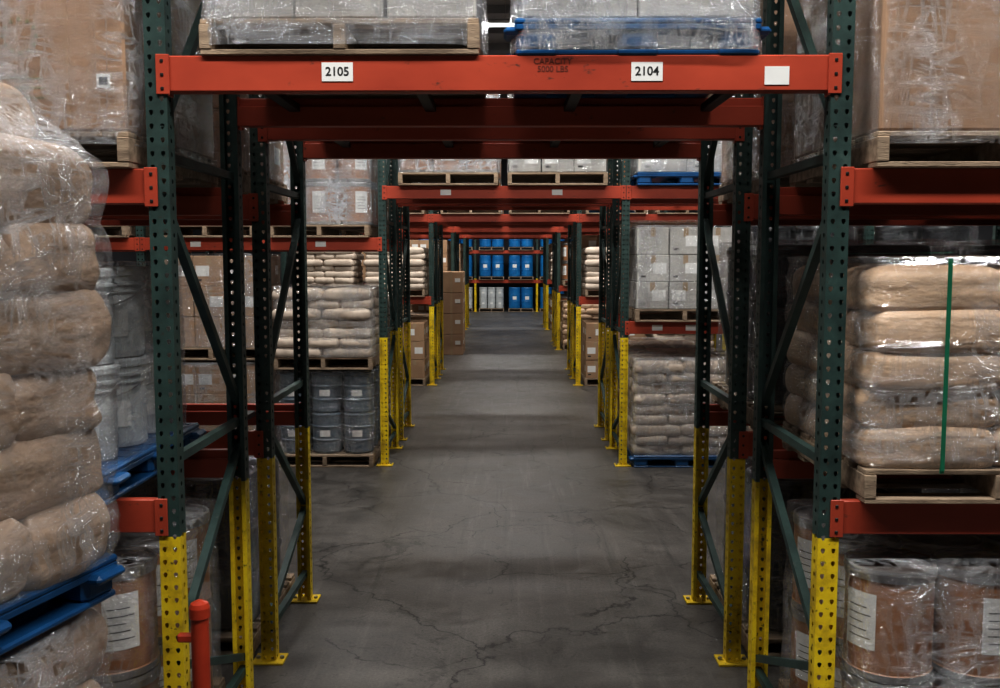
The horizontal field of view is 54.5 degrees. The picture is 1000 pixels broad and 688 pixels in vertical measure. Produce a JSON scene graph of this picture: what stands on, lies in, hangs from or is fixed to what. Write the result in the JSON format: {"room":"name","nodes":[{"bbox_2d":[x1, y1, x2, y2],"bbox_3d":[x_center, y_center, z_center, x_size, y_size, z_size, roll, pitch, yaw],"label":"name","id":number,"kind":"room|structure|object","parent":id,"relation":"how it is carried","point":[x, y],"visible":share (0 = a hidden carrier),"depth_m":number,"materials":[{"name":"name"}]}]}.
{"room":"warehouse","nodes":[
{"label":"warehouse","id":0,"kind":"room"},
{"bbox_2d":[95,230,154,265],"bbox_3d":[-15.003,-3.403,17.878,0.200,8.400,56.000,0,5,0],"label":"wall","id":1,"kind":"structure","parent":0,"point":[104,258],"depth_m":37.44,"materials":[{"name":"grey"}]},
{"bbox_2d":[192,159,795,303],"bbox_3d":[0.299,-5.877,45.759,30.000,8.400,0.200,0,5,0],"label":"wall","id":2,"kind":"structure","parent":0,"point":[505,162],"depth_m":45.87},
{"bbox_2d":[482,0,516,97],"bbox_3d":[0.097,-7.333,17.420,30.000,0.290,56.000,0,5,0],"label":"ceiling","id":3,"kind":"structure","parent":0,"point":[497,45],"depth_m":24.36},
{"bbox_2d":[483,0,514,26],"bbox_3d":[0.119,-7.105,20.552,9.000,0.698,0.340,0,5,0],"label":"ceiling lamp","id":4,"kind":"object","parent":3,"relation":"hanging from","point":[505,22],"visible":0.13,"depth_m":20.49,"materials":[{"name":"white plastic"}]},
{"bbox_2d":[212,304,790,687],"bbox_3d":[0.097,0.690,18.132,30.000,0.200,56.000,0,5,0],"label":"floor","id":5,"kind":"structure","parent":0,"point":[504,544],"depth_m":7.29,"materials":[{"name":"concrete"}]},
{"bbox_2d":[0,608,107,687],"bbox_3d":[-1.815,1.391,2.629,1.094,1.144,1.162,1,5,12],"label":"wooden pallet","id":6,"kind":"object","parent":5,"relation":"on","point":[68,654],"visible":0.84,"depth_m":2.81,"materials":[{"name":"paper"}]},
{"bbox_2d":[0,82,124,655],"bbox_3d":[-1.806,0.010,2.522,1.140,1.604,1.208,1,5,14],"label":"pallet","id":7,"kind":"object","parent":6,"relation":"on","point":[55,566],"visible":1,"depth_m":2.70,"materials":[{"name":"blue plastic"}]},
{"bbox_2d":[91,504,224,687],"bbox_3d":[-1.875,1.301,4.215,1.075,1.043,1.100,0,5,0],"label":"wooden pallet","id":8,"kind":"object","parent":5,"relation":"on","point":[133,656],"visible":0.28,"depth_m":3.80,"materials":[{"name":"brown wood"}]},
{"bbox_2d":[177,599,210,687],"bbox_3d":[-1.054,1.393,3.444,0.138,0.996,0.138,-5,7,-44],"label":"bollard","id":9,"kind":"object","parent":5,"relation":"on","point":[199,609],"visible":1,"depth_m":3.39,"materials":[{"name":"red metal"}]},
{"bbox_2d":[126,448,294,656],"bbox_3d":[-1.862,1.171,5.790,1.035,1.024,1.100,0,5,0],"label":"wooden pallet","id":10,"kind":"object","parent":5,"relation":"on","point":[200,491],"visible":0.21,"depth_m":5.35,"materials":[{"name":"brown wood"}]},
{"bbox_2d":[172,360,281,447],"bbox_3d":[-3.006,0.692,10.687,1.046,1.114,1.119,0,5,0],"label":"wooden pallet","id":11,"kind":"object","parent":5,"relation":"on","point":[202,380],"visible":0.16,"depth_m":10.14,"materials":[{"name":"brown wood"}]},
{"bbox_2d":[164,254,280,359],"bbox_3d":[-3.006,-0.434,10.587,1.046,1.114,1.119,0,5,0],"label":"wooden pallet","id":12,"kind":"object","parent":11,"relation":"on","point":[209,269],"visible":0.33,"depth_m":10.06,"materials":[{"name":"brown wood"}]},
{"bbox_2d":[279,364,380,466],"bbox_3d":[-1.837,0.737,10.680,1.052,1.025,1.100,0,5,0],"label":"wooden pallet","id":13,"kind":"object","parent":5,"relation":"on","point":[344,404],"visible":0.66,"depth_m":10.22,"materials":[{"name":"brown wood"}]},
{"bbox_2d":[272,285,385,369],"bbox_3d":[-1.836,-0.215,10.594,1.079,0.876,1.160,0,5,0],"label":"wooden pallet","id":14,"kind":"object","parent":13,"relation":"on","point":[343,321],"visible":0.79,"depth_m":10.06,"materials":[{"name":"brown wood"}]},
{"bbox_2d":[385,367,400,439],"bbox_3d":[-1.825,0.675,12.219,1.079,0.876,1.160,0,5,0],"label":"wooden pallet","id":15,"kind":"object","parent":5,"relation":"on","point":[389,389],"visible":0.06,"depth_m":11.72,"materials":[{"name":"brown wood"}]},
{"bbox_2d":[379,295,393,365],"bbox_3d":[-1.825,-0.192,12.142,1.079,0.876,1.160,0,5,0],"label":"wooden pallet","id":16,"kind":"object","parent":15,"relation":"on","point":[388,295],"visible":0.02,"depth_m":11.63,"materials":[{"name":"brown wood"}]},
{"bbox_2d":[403,304,411,313],"bbox_3d":[-2.892,-1.043,30.102,1.086,1.138,1.172,0,5,0],"label":"wooden pallet","id":17,"kind":"object","parent":5,"relation":"on","point":[403,304],"visible":0.04,"depth_m":29.57,"materials":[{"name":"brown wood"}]},
{"bbox_2d":[400,319,429,385],"bbox_3d":[-1.790,0.133,17.152,1.025,1.084,1.100,0,5,0],"label":"wooden pallet","id":18,"kind":"object","parent":5,"relation":"on","point":[419,327],"visible":0.33,"depth_m":16.65,"materials":[{"name":"brown wood"}]},
{"bbox_2d":[400,314,432,370],"bbox_3d":[-1.779,-0.003,18.686,1.025,1.084,1.100,0,5,0],"label":"wooden pallet","id":19,"kind":"object","parent":5,"relation":"on","point":[412,316],"visible":0.02,"depth_m":18.42,"materials":[{"name":"brown wood"}]},
{"bbox_2d":[410,312,438,344],"bbox_3d":[-1.742,-0.327,23.631,1.067,0.854,1.165,0,5,0],"label":"wooden pallet","id":20,"kind":"object","parent":5,"relation":"on","point":[418,313],"visible":0.02,"depth_m":23.56,"materials":[{"name":"brown wood"}]},
{"bbox_2d":[412,301,438,312],"bbox_3d":[-1.732,-0.578,25.160,1.025,1.084,1.100,0,5,0],"label":"wooden pallet","id":21,"kind":"object","parent":5,"relation":"on","point":[424,308],"visible":0.06,"depth_m":24.61,"materials":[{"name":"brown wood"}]},
{"bbox_2d":[440,271,464,354],"bbox_3d":[-1.090,-0.735,22.430,0.522,1.875,1.114,0,5,0],"label":"cartons","id":22,"kind":"object","parent":5,"relation":"on","point":[453,281],"visible":0.83,"depth_m":21.89,"materials":[{"name":"cardboard"}]},
{"bbox_2d":[469,287,473,311],"bbox_3d":[-1.625,-1.857,40.065,1.025,0.998,1.100,0,5,0],"label":"wooden pallet","id":23,"kind":"object","parent":5,"relation":"on","point":[470,288],"visible":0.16,"depth_m":39.61,"materials":[{"name":"brown wood"}]},
{"bbox_2d":[412,239,542,311],"bbox_3d":[0.256,-3.753,39.924,7.730,4.800,1.080,0,5,0],"label":"rack","id":24,"kind":"object","parent":5,"relation":"on","point":[475,251],"visible":0.35,"depth_m":39.52,"materials":[{"name":"red metal"}]},
{"bbox_2d":[448,239,472,249],"bbox_3d":[-1.625,-4.343,39.845,1.025,0.990,1.100,0,5,0],"label":"wooden pallet","id":25,"kind":"object","parent":24,"relation":"on","point":[460,240],"visible":0.15,"depth_m":39.45,"materials":[{"name":"brown wood"}]},
{"bbox_2d":[469,255,472,279],"bbox_3d":[-1.625,-3.148,39.951,1.025,0.990,1.100,0,5,0],"label":"wooden pallet","id":26,"kind":"object","parent":24,"relation":"on","point":[470,256],"visible":0.2,"depth_m":39.55,"materials":[{"name":"brown wood"}]},
{"bbox_2d":[479,255,503,279],"bbox_3d":[-0.345,-3.147,39.942,1.025,0.990,1.100,0,5,0],"label":"wooden pallet","id":27,"kind":"object","parent":24,"relation":"on","point":[485,262],"visible":1,"depth_m":39.48,"materials":[{"name":"brown wood"}]},
{"bbox_2d":[479,239,503,249],"bbox_3d":[-0.345,-4.342,39.836,1.025,0.990,1.100,0,5,0],"label":"wooden pallet","id":28,"kind":"object","parent":24,"relation":"on","point":[483,243],"visible":0.41,"depth_m":39.38,"materials":[{"name":"brown wood"}]},
{"bbox_2d":[508,255,533,279],"bbox_3d":[0.855,-3.146,39.933,1.025,0.990,1.100,0,5,0],"label":"wooden pallet","id":29,"kind":"object","parent":24,"relation":"on","point":[519,266],"visible":1,"depth_m":39.47,"materials":[{"name":"brown wood"}]},
{"bbox_2d":[508,239,533,249],"bbox_3d":[0.855,-4.341,39.827,1.025,0.990,1.100,0,5,0],"label":"wooden pallet","id":30,"kind":"object","parent":24,"relation":"on","point":[513,243],"visible":0.3,"depth_m":39.37,"materials":[{"name":"brown wood"}]},
{"bbox_2d":[539,255,542,279],"bbox_3d":[2.135,-3.145,39.924,1.025,0.990,1.100,0,5,0],"label":"wooden pallet","id":31,"kind":"object","parent":24,"relation":"on","point":[541,256],"visible":0.17,"depth_m":39.52,"materials":[{"name":"brown wood"}]},
{"bbox_2d":[539,239,564,249],"bbox_3d":[2.135,-4.341,39.818,1.025,0.990,1.100,0,5,0],"label":"wooden pallet","id":32,"kind":"object","parent":24,"relation":"on","point":[541,240],"visible":0.13,"depth_m":39.41,"materials":[{"name":"brown wood"}]},
{"bbox_2d":[399,238,567,326],"bbox_3d":[0.194,-2.998,31.417,7.730,4.800,1.080,0,5,0],"label":"rack","id":33,"kind":"object","parent":5,"relation":"on","point":[544,266],"visible":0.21,"depth_m":31.05,"materials":[{"name":"red metal"}]},
{"bbox_2d":[459,243,462,270],"bbox_3d":[-1.681,-2.702,31.492,1.086,1.138,1.172,0,5,0],"label":"wooden pallet","id":34,"kind":"object","parent":33,"relation":"on","point":[459,243],"visible":0.06,"depth_m":31.01,"materials":[{"name":"brown wood"}]},
{"bbox_2d":[549,243,551,272],"bbox_3d":[2.079,-2.700,31.465,1.086,1.138,1.172,0,5,0],"label":"wooden pallet","id":35,"kind":"object","parent":33,"relation":"on","point":[550,245],"visible":0.06,"depth_m":30.95,"materials":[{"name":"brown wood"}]},
{"bbox_2d":[95,159,873,466],"bbox_3d":[0.043,-1.146,10.540,12.770,4.800,1.080,0,5,0],"label":"rack","id":36,"kind":"object","parent":5,"relation":"on","point":[625,194],"visible":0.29,"depth_m":10.11,"materials":[{"name":"red metal"}]},
{"bbox_2d":[87,226,153,237],"bbox_3d":[-4.357,-1.662,10.486,1.077,1.038,1.100,0,5,0],"label":"wooden pallet","id":37,"kind":"object","parent":36,"relation":"on","point":[99,231],"visible":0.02,"depth_m":10.26,"materials":[{"name":"brown wood"}]},
{"bbox_2d":[164,226,264,237],"bbox_3d":[-3.036,-1.699,10.475,1.046,1.114,1.119,0,5,0],"label":"wooden pallet","id":38,"kind":"object","parent":36,"relation":"on","point":[187,231],"visible":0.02,"depth_m":10.08,"materials":[{"name":"brown wood"}]},
{"bbox_2d":[270,141,377,237],"bbox_3d":[-1.857,-1.661,10.468,1.077,1.038,1.100,0,5,0],"label":"wooden pallet","id":39,"kind":"object","parent":36,"relation":"on","point":[342,194],"visible":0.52,"depth_m":9.99,"materials":[{"name":"cardboard"},{"name":"wood"},{"name":"paper"}]},
{"bbox_2d":[398,94,500,185],"bbox_3d":[-0.527,-2.188,10.412,1.077,1.038,1.100,0,5,0],"label":"wooden pallet","id":40,"kind":"object","parent":36,"relation":"on","point":[413,172],"visible":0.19,"depth_m":9.95,"materials":[{"name":"wood"},{"name":"cardboard"},{"name":"clear plastic wrap"}]},
{"bbox_2d":[507,94,607,185],"bbox_3d":[0.595,-2.169,10.405,1.046,1.002,1.117,0,5,0],"label":"wooden pallet","id":41,"kind":"object","parent":36,"relation":"on","point":[522,172],"visible":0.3,"depth_m":9.91,"materials":[{"name":"brown wood"}]},
{"bbox_2d":[624,141,721,185],"bbox_3d":[1.913,-2.167,10.396,1.100,1.001,1.115,0,5,0],"label":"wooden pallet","id":42,"kind":"object","parent":36,"relation":"on","point":[643,172],"visible":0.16,"depth_m":9.90,"materials":[{"name":"blue plastic"}]},
{"bbox_2d":[623,226,731,321],"bbox_3d":[1.915,-0.774,10.519,1.046,1.002,1.117,0,5,0],"label":"wooden pallet","id":43,"kind":"object","parent":36,"relation":"on","point":[662,260],"visible":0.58,"depth_m":10.00,"materials":[{"name":"brown wood"}]},
{"bbox_2d":[737,226,833,245],"bbox_3d":[3.123,-0.784,10.510,1.035,1.024,1.100,0,5,0],"label":"wooden pallet","id":44,"kind":"object","parent":36,"relation":"on","point":[788,235],"visible":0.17,"depth_m":10.06,"materials":[{"name":"brown wood"}]},
{"bbox_2d":[856,226,970,245],"bbox_3d":[4.443,-0.783,10.500,1.035,1.024,1.100,0,5,0],"label":"wooden pallet","id":45,"kind":"object","parent":36,"relation":"on","point":[883,235],"visible":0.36,"depth_m":10.02,"materials":[{"name":"brown wood"}]},
{"bbox_2d":[399,235,570,329],"bbox_3d":[0.184,-2.869,29.963,7.730,4.800,1.080,0,5,0],"label":"rack","id":46,"kind":"object","parent":5,"relation":"on","point":[548,281],"visible":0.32,"depth_m":29.48,"materials":[{"name":"red metal"}]},
{"bbox_2d":[459,244,461,270],"bbox_3d":[-1.696,-2.540,29.966,1.025,1.084,1.100,0,5,0],"label":"wooden pallet","id":47,"kind":"object","parent":46,"relation":"on","point":[460,245],"visible":0.1,"depth_m":29.55,"materials":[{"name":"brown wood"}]},
{"bbox_2d":[549,252,551,279],"bbox_3d":[2.064,-2.423,29.943,1.067,0.854,1.165,0,5,0],"label":"wooden pallet","id":48,"kind":"object","parent":46,"relation":"on","point":[550,254],"visible":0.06,"depth_m":29.73,"materials":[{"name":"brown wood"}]},
{"bbox_2d":[360,233,609,344],"bbox_3d":[0.147,-2.424,24.943,7.730,4.800,1.080,0,5,0],"label":"rack","id":49,"kind":"object","parent":5,"relation":"on","point":[457,234],"visible":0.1,"depth_m":25.34,"materials":[{"name":"red metal"}]},
{"bbox_2d":[449,241,450,270],"bbox_3d":[-1.732,-2.102,25.025,1.025,1.084,1.100,0,5,0],"label":"wooden pallet","id":50,"kind":"object","parent":49,"relation":"on","point":[450,241],"visible":0.02,"depth_m":24.48,"materials":[{"name":"brown wood"}]},
{"bbox_2d":[559,241,572,283],"bbox_3d":[2.028,-2.099,24.998,1.025,1.084,1.100,0,5,0],"label":"wooden pallet","id":51,"kind":"object","parent":49,"relation":"on","point":[561,241],"visible":0.06,"depth_m":24.48,"materials":[{"name":"brown wood"}]},
{"bbox_2d":[479,287,503,311],"bbox_3d":[-0.345,-1.856,40.056,1.025,0.998,1.100,0,5,0],"label":"wooden pallet","id":52,"kind":"object","parent":5,"relation":"on","point":[495,297],"visible":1,"depth_m":39.58,"materials":[{"name":"brown wood"}]},
{"bbox_2d":[281,210,729,385],"bbox_3d":[0.090,-1.720,17.014,7.730,4.800,1.080,0,5,0],"label":"rack","id":53,"kind":"object","parent":5,"relation":"on","point":[576,219],"visible":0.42,"depth_m":16.58,"materials":[{"name":"red metal"}]},
{"bbox_2d":[296,252,363,286],"bbox_3d":[-2.989,-1.277,17.030,1.067,0.854,1.165,0,5,0],"label":"wooden pallet","id":54,"kind":"object","parent":53,"relation":"on","point":[335,269],"visible":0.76,"depth_m":16.49,"materials":[{"name":"brown wood"}]},
{"bbox_2d":[363,247,428,296],"bbox_3d":[-1.789,-1.276,17.021,1.067,0.854,1.165,0,5,0],"label":"wooden pallet","id":55,"kind":"object","parent":53,"relation":"on","point":[419,268],"visible":0.45,"depth_m":16.48,"materials":[{"name":"brown wood"}]},
{"bbox_2d":[398,165,428,213],"bbox_3d":[-1.790,-2.786,16.893,1.025,1.084,1.100,0,5,0],"label":"wooden pallet","id":56,"kind":"object","parent":53,"relation":"on","point":[422,211],"visible":0.05,"depth_m":16.55,"materials":[{"name":"brown wood"}]},
{"bbox_2d":[440,159,501,213],"bbox_3d":[-0.490,-2.748,16.887,1.032,1.010,1.100,0,5,0],"label":"wooden pallet","id":57,"kind":"object","parent":53,"relation":"on","point":[500,184],"visible":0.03,"depth_m":16.45,"materials":[{"name":"brown wood"}]},
{"bbox_2d":[509,210,569,213],"bbox_3d":[0.670,-2.729,16.881,1.025,0.974,1.100,0,5,0],"label":"wooden pallet","id":58,"kind":"object","parent":53,"relation":"on","point":[510,211],"visible":0.07,"depth_m":16.38,"materials":[{"name":"brown wood"}]},
{"bbox_2d":[581,247,608,296],"bbox_3d":[1.971,-1.274,16.994,1.067,0.854,1.165,0,5,0],"label":"wooden pallet","id":59,"kind":"object","parent":53,"relation":"on","point":[590,257],"visible":0.24,"depth_m":16.47,"materials":[{"name":"brown wood"}]},
{"bbox_2d":[582,159,646,213],"bbox_3d":[1.970,-2.747,16.869,1.032,1.010,1.100,0,5,0],"label":"wooden pallet","id":60,"kind":"object","parent":53,"relation":"on","point":[583,211],"visible":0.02,"depth_m":16.38,"materials":[{"name":"brown wood"}]},
{"bbox_2d":[648,210,697,213],"bbox_3d":[3.170,-2.782,16.858,1.025,1.084,1.100,0,5,0],"label":"wooden pallet","id":61,"kind":"object","parent":53,"relation":"on","point":[649,211],"visible":0.03,"depth_m":16.45,"materials":[{"name":"brown wood"}]},
{"bbox_2d":[508,287,532,311],"bbox_3d":[0.855,-1.851,40.048,1.025,0.990,1.100,0,5,0],"label":"wooden pallet","id":62,"kind":"object","parent":5,"relation":"on","point":[518,296],"visible":1,"depth_m":39.59,"materials":[{"name":"brown wood"}]},
{"bbox_2d":[392,210,667,349],"bbox_3d":[0.137,-2.295,23.489,7.730,4.800,1.080,0,5,0],"label":"rack","id":63,"kind":"object","parent":5,"relation":"on","point":[453,230],"visible":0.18,"depth_m":22.99,"materials":[{"name":"red metal"}]},
{"bbox_2d":[361,252,365,284],"bbox_3d":[-2.943,-1.966,23.500,1.025,1.084,1.100,0,5,0],"label":"wooden pallet","id":64,"kind":"object","parent":63,"relation":"on","point":[363,253],"visible":0.02,"depth_m":22.99,"materials":[{"name":"brown wood"}]},
{"bbox_2d":[410,240,449,270],"bbox_3d":[-1.743,-1.966,23.491,1.025,1.084,1.100,0,5,0],"label":"wooden pallet","id":65,"kind":"object","parent":63,"relation":"on","point":[413,243],"visible":0.1,"depth_m":22.94,"materials":[{"name":"brown wood"}]},
{"bbox_2d":[561,243,572,285],"bbox_3d":[2.017,-1.926,23.468,1.032,1.010,1.100,0,5,0],"label":"wooden pallet","id":66,"kind":"object","parent":63,"relation":"on","point":[564,275],"visible":0.18,"depth_m":23.02,"materials":[{"name":"brown wood"}]},
{"bbox_2d":[83,0,999,666],"bbox_3d":[0.007,-0.703,5.550,12.770,4.800,1.080,0,5,0],"label":"rack","id":67,"kind":"object","parent":5,"relation":"on","point":[508,142],"visible":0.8,"depth_m":5.42,"materials":[{"name":"red metal"}]},
{"bbox_2d":[139,94,287,203],"bbox_3d":[-1.861,-1.220,5.579,1.044,0.784,1.119,0,5,0],"label":"wooden pallet","id":68,"kind":"object","parent":67,"relation":"on","point":[276,174],"visible":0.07,"depth_m":5.25,"materials":[{"name":"brown wood"}]},
{"bbox_2d":[286,17,482,94],"bbox_3d":[-0.613,-1.891,5.509,1.062,1.313,1.122,0,5,0],"label":"wooden pallet","id":69,"kind":"object","parent":67,"relation":"on","point":[482,17],"visible":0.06,"depth_m":5.07,"materials":[{"name":"brown wood"}]},
{"bbox_2d":[718,0,867,203],"bbox_3d":[1.887,-1.481,5.527,1.062,1.313,1.122,0,5,0],"label":"wooden pallet","id":70,"kind":"object","parent":67,"relation":"on","point":[790,31],"visible":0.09,"depth_m":5.04,"materials":[{"name":"brown wood"}]},
{"bbox_2d":[711,240,936,429],"bbox_3d":[1.868,-0.092,5.651,1.035,1.024,1.100,0,5,0],"label":"wooden pallet","id":71,"kind":"object","parent":67,"relation":"on","point":[791,258],"visible":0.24,"depth_m":5.20,"materials":[{"name":"brown wood"}]},
{"bbox_2d":[929,245,999,263],"bbox_3d":[3.058,-0.091,5.642,1.035,1.024,1.100,0,5,0],"label":"wooden pallet","id":72,"kind":"object","parent":67,"relation":"on","point":[978,254],"visible":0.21,"depth_m":5.34,"materials":[{"name":"brown wood"}]},
{"bbox_2d":[90,0,999,687],"bbox_3d":[-0.003,-0.574,4.095,12.770,4.800,1.080,0,5,0],"label":"rack","id":73,"kind":"object","parent":5,"relation":"on","point":[855,191],"visible":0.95,"depth_m":3.72,"materials":[{"name":"red metal"}]},
{"bbox_2d":[0,0,217,186],"bbox_3d":[-1.864,-1.349,4.040,1.062,1.313,1.122,0,5,0],"label":"wooden pallet","id":74,"kind":"object","parent":73,"relation":"on","point":[78,65],"visible":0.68,"depth_m":3.54,"materials":[{"name":"brown wood"}]},
{"bbox_2d":[90,266,205,504],"bbox_3d":[-1.964,0.102,4.109,1.100,0.911,1.100,0,5,0],"label":"pallet","id":75,"kind":"object","parent":73,"relation":"on","point":[124,396],"visible":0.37,"depth_m":4.01,"materials":[{"name":"plastic"}]},
{"bbox_2d":[199,0,487,97],"bbox_3d":[-0.585,-1.637,4.040,1.065,1.067,1.151,0,5,0],"label":"wooden pallet","id":76,"kind":"object","parent":73,"relation":"on","point":[231,27],"visible":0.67,"depth_m":3.55,"materials":[{"name":"brown wood"}]},
{"bbox_2d":[504,0,771,97],"bbox_3d":[0.507,-1.635,4.033,0.980,1.064,1.152,0,5,0],"label":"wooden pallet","id":77,"kind":"object","parent":73,"relation":"on","point":[541,27],"visible":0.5,"depth_m":3.54,"materials":[{"name":"blue plastic"}]},
{"bbox_2d":[782,252,999,503],"bbox_3d":[1.882,0.084,4.140,1.080,0.940,1.167,0,5,0],"label":"wooden pallet","id":78,"kind":"object","parent":73,"relation":"on","point":[921,396],"visible":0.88,"depth_m":3.63,"materials":[{"name":"brown wood"}]},
{"bbox_2d":[789,0,999,186],"bbox_3d":[1.886,-1.346,4.013,1.062,1.313,1.122,0,5,0],"label":"wooden pallet","id":79,"kind":"object","parent":73,"relation":"on","point":[926,79],"visible":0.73,"depth_m":3.53,"materials":[{"name":"brown wood"}]},
{"bbox_2d":[95,159,999,440],"bbox_3d":[0.054,-1.275,11.994,12.770,4.800,1.080,0,5,0],"label":"rack","id":80,"kind":"object","parent":5,"relation":"on","point":[604,314],"visible":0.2,"depth_m":12.38,"materials":[{"name":"red metal"}]},
{"bbox_2d":[201,230,249,234],"bbox_3d":[-3.025,-1.835,12.009,1.046,1.114,1.119,0,5,0],"label":"wooden pallet","id":81,"kind":"object","parent":80,"relation":"on","point":[245,232],"visible":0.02,"depth_m":11.51,"materials":[{"name":"brown wood"}]},
{"bbox_2d":[306,159,391,238],"bbox_3d":[-1.845,-1.834,12.000,1.046,1.114,1.119,0,5,0],"label":"wooden pallet","id":82,"kind":"object","parent":80,"relation":"on","point":[309,232],"visible":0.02,"depth_m":11.76,"materials":[{"name":"brown wood"}]},
{"bbox_2d":[615,220,697,313],"bbox_3d":[1.935,-0.965,12.050,1.046,1.114,1.119,0,5,0],"label":"wooden pallet","id":83,"kind":"object","parent":80,"relation":"on","point":[632,224],"visible":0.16,"depth_m":11.49,"materials":[{"name":"brown wood"}]},
{"bbox_2d":[402,210,697,375],"bbox_3d":[0.101,-1.849,18.469,7.730,4.800,1.080,0,5,0],"label":"rack","id":84,"kind":"object","parent":5,"relation":"on","point":[570,226],"visible":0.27,"depth_m":18.87,"materials":[{"name":"red metal"}]},
{"bbox_2d":[384,248,434,292],"bbox_3d":[-1.778,-1.412,18.555,1.067,0.854,1.165,0,5,0],"label":"wooden pallet","id":85,"kind":"object","parent":84,"relation":"on","point":[427,248],"visible":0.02,"depth_m":18.06,"materials":[{"name":"brown wood"}]},
{"bbox_2d":[447,211,501,213],"bbox_3d":[-0.479,-2.921,18.418,1.025,1.084,1.100,0,5,0],"label":"wooden pallet","id":86,"kind":"object","parent":84,"relation":"on","point":[447,211],"visible":0.17,"depth_m":17.92,"materials":[{"name":"brown wood"}]},
{"bbox_2d":[512,211,562,212],"bbox_3d":[0.681,-2.865,18.414,1.025,0.974,1.100,0,5,0],"label":"wooden pallet","id":87,"kind":"object","parent":84,"relation":"on","point":[512,211],"visible":0.06,"depth_m":17.91,"materials":[{"name":"brown wood"}]},
{"bbox_2d":[577,235,609,292],"bbox_3d":[1.981,-1.525,18.524,1.025,1.084,1.100,0,5,0],"label":"wooden pallet","id":88,"kind":"object","parent":84,"relation":"on","point":[587,240],"visible":0.11,"depth_m":17.97,"materials":[{"name":"brown wood"}]},
{"bbox_2d":[576,210,635,212],"bbox_3d":[1.981,-2.942,18.400,1.100,1.128,1.146,0,5,0],"label":"wooden pallet","id":89,"kind":"object","parent":84,"relation":"on","point":[631,211],"visible":0.02,"depth_m":17.89,"materials":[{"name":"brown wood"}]},
{"bbox_2d":[539,287,563,311],"bbox_3d":[2.135,-1.850,40.039,1.025,0.990,1.100,0,5,0],"label":"wooden pallet","id":90,"kind":"object","parent":5,"relation":"on","point":[541,288],"visible":0.22,"depth_m":39.63,"materials":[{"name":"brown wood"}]},
{"bbox_2d":[548,294,566,325],"bbox_3d":[2.075,-1.113,31.611,1.032,1.010,1.100,0,5,0],"label":"wooden pallet","id":91,"kind":"object","parent":5,"relation":"on","point":[549,294],"visible":0.13,"depth_m":31.20,"materials":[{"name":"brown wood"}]},
{"bbox_2d":[549,296,566,329],"bbox_3d":[2.063,-0.977,30.077,1.032,1.010,1.100,0,5,0],"label":"wooden pallet","id":92,"kind":"object","parent":5,"relation":"on","point":[561,297],"visible":0.17,"depth_m":29.69,"materials":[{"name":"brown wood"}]},
{"bbox_2d":[560,300,566,341],"bbox_3d":[2.028,-0.575,25.134,1.025,1.084,1.100,0,5,0],"label":"wooden pallet","id":93,"kind":"object","parent":5,"relation":"on","point":[561,301],"visible":0.02,"depth_m":24.60,"materials":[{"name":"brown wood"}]},
{"bbox_2d":[560,301,605,349],"bbox_3d":[2.021,-0.466,23.592,1.086,1.138,1.172,0,5,0],"label":"wooden pallet","id":94,"kind":"object","parent":5,"relation":"on","point":[588,311],"visible":0.23,"depth_m":23.04,"materials":[{"name":"brown wood"}]},
{"bbox_2d":[580,319,643,385],"bbox_3d":[1.970,0.135,17.125,1.025,1.084,1.100,0,5,0],"label":"wooden pallet","id":95,"kind":"object","parent":5,"relation":"on","point":[589,327],"visible":0.33,"depth_m":16.62,"materials":[{"name":"brown wood"}]},
{"bbox_2d":[607,337,695,436],"bbox_3d":[1.937,0.535,12.178,1.089,1.162,1.175,0,5,0],"label":"wooden pallet","id":96,"kind":"object","parent":5,"relation":"on","point":[669,347],"visible":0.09,"depth_m":11.73,"materials":[{"name":"brown wood"}]},
{"bbox_2d":[621,348,727,467],"bbox_3d":[1.913,0.671,10.648,1.100,1.162,1.148,0,5,0],"label":"pallet","id":97,"kind":"object","parent":5,"relation":"on","point":[661,385],"visible":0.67,"depth_m":10.12,"materials":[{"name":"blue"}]},
{"bbox_2d":[645,334,714,350],"bbox_3d":[3.170,0.114,17.116,1.100,1.128,1.146,0,5,0],"label":"wooden pallet","id":98,"kind":"object","parent":5,"relation":"on","point":[661,337],"visible":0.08,"depth_m":16.57,"materials":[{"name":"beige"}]},
{"bbox_2d":[710,351,725,359],"bbox_3d":[3.134,0.604,12.179,1.035,1.024,1.100,0,5,0],"label":"wooden pallet","id":99,"kind":"object","parent":5,"relation":"on","point":[722,354],"visible":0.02,"depth_m":12.25,"materials":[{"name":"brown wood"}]},
{"bbox_2d":[733,426,752,448],"bbox_3d":[3.126,0.672,10.635,1.089,1.162,1.175,0,5,0],"label":"wooden pallet","id":100,"kind":"object","parent":5,"relation":"on","point":[748,428],"visible":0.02,"depth_m":10.17,"materials":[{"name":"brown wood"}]},
{"bbox_2d":[709,448,921,657],"bbox_3d":[1.878,1.173,5.763,1.035,1.024,1.100,0,5,0],"label":"wooden pallet","id":101,"kind":"object","parent":5,"relation":"on","point":[796,493],"visible":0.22,"depth_m":5.32,"materials":[{"name":"brown wood"}]},
{"bbox_2d":[778,505,999,687],"bbox_3d":[1.875,1.304,4.188,1.075,1.043,1.100,0,5,0],"label":"wooden pallet","id":102,"kind":"object","parent":5,"relation":"on","point":[914,610],"visible":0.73,"depth_m":3.73,"materials":[{"name":"brown wood"}]},
{"bbox_2d":[922,488,982,492],"bbox_3d":[3.108,1.174,5.754,1.035,1.024,1.100,0,5,0],"label":"wooden pallet","id":103,"kind":"object","parent":5,"relation":"on","point":[924,490],"visible":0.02,"depth_m":5.81,"materials":[{"name":"brown wood"}]},
{"bbox_2d":[844,226,997,244],"bbox_3d":[15.196,-3.384,17.661,0.200,8.400,56.000,0,5,0],"label":"wall","id":104,"kind":"structure","parent":0,"point":[979,235],"depth_m":30.93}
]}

